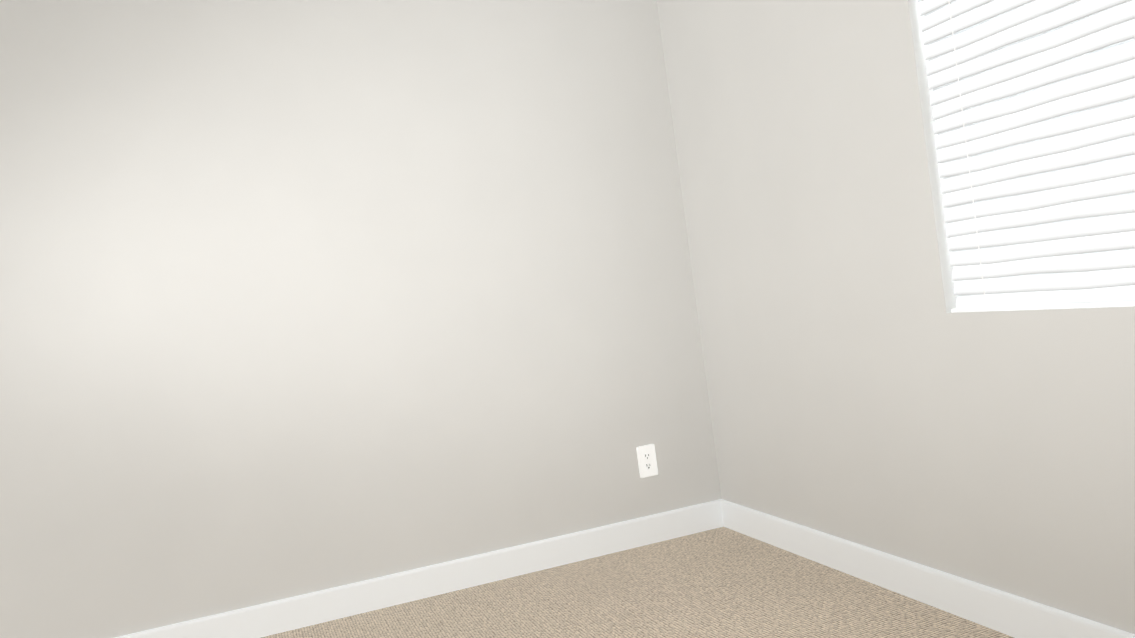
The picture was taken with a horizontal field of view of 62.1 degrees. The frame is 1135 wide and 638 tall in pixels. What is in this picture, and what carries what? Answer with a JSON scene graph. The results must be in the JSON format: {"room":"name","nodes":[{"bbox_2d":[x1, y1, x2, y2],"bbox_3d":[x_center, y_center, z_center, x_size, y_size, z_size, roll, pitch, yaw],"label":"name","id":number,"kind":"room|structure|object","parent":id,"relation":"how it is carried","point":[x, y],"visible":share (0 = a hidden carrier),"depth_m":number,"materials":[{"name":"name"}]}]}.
{"room":"empty bedroom","nodes":[
{"label":"empty bedroom","id":0,"kind":"room"},
{"bbox_2d":[0,0,720,637],"bbox_3d":[-1.548,-0.231,3.138,4.250,2.740,0.150,-8,2,-20],"label":"wall","id":1,"kind":"structure","parent":0,"point":[302,296],"depth_m":3.30,"materials":[{"name":"beige paint"}]},
{"bbox_2d":[115,500,722,637],"bbox_3d":[-1.330,1.069,3.105,4.220,0.108,0.014,-8,2,-20],"label":"baseboard","id":2,"kind":"structure","parent":1,"relation":"attached to","point":[287,614],"depth_m":3.41,"materials":[{"name":"white paint"}]},
{"bbox_2d":[636,444,657,477],"bbox_3d":[0.315,0.559,3.713,0.078,0.124,0.007,-8,2,-20],"label":"outlet","id":3,"kind":"object","parent":1,"relation":"attached to","point":[646,457],"visible":1,"depth_m":3.71,"materials":[{"name":"white plastic"}]},
{"bbox_2d":[261,527,1013,637],"bbox_3d":[-0.552,1.133,0.947,4.550,0.100,4.900,-8,2,-20],"label":"floor","id":4,"kind":"structure","parent":0,"point":[722,582],"depth_m":3.06,"materials":[{"name":"carpet"}]},
{"bbox_2d":[656,0,1134,633],"bbox_3d":[1.010,-0.555,2.473,0.150,2.740,3.150,-8,2,-20],"label":"wall","id":5,"kind":"structure","parent":0,"point":[866,386],"depth_m":2.76,"materials":[{"name":"beige paint"}]},
{"bbox_2d":[719,499,1134,637],"bbox_3d":[1.140,0.758,2.399,0.014,0.108,2.970,-8,2,-20],"label":"baseboard","id":6,"kind":"structure","parent":5,"relation":"attached to","point":[1011,615],"depth_m":2.71,"materials":[{"name":"white paint"}]},
{"bbox_3d":[1.151,-0.696,2.119,0.080,1.329,0.827,-8,2,-20],"label":"window","id":7,"kind":"structure","parent":0,"visible":0},
{"bbox_2d":[918,0,1134,312],"bbox_3d":[1.058,-0.675,2.072,0.122,1.337,0.847,-8,2,-20],"label":"window blind","id":8,"kind":"object","parent":7,"relation":"attached to","point":[1033,102],"visible":0.98,"depth_m":2.19,"materials":[{"name":"white plastic"}]}
]}

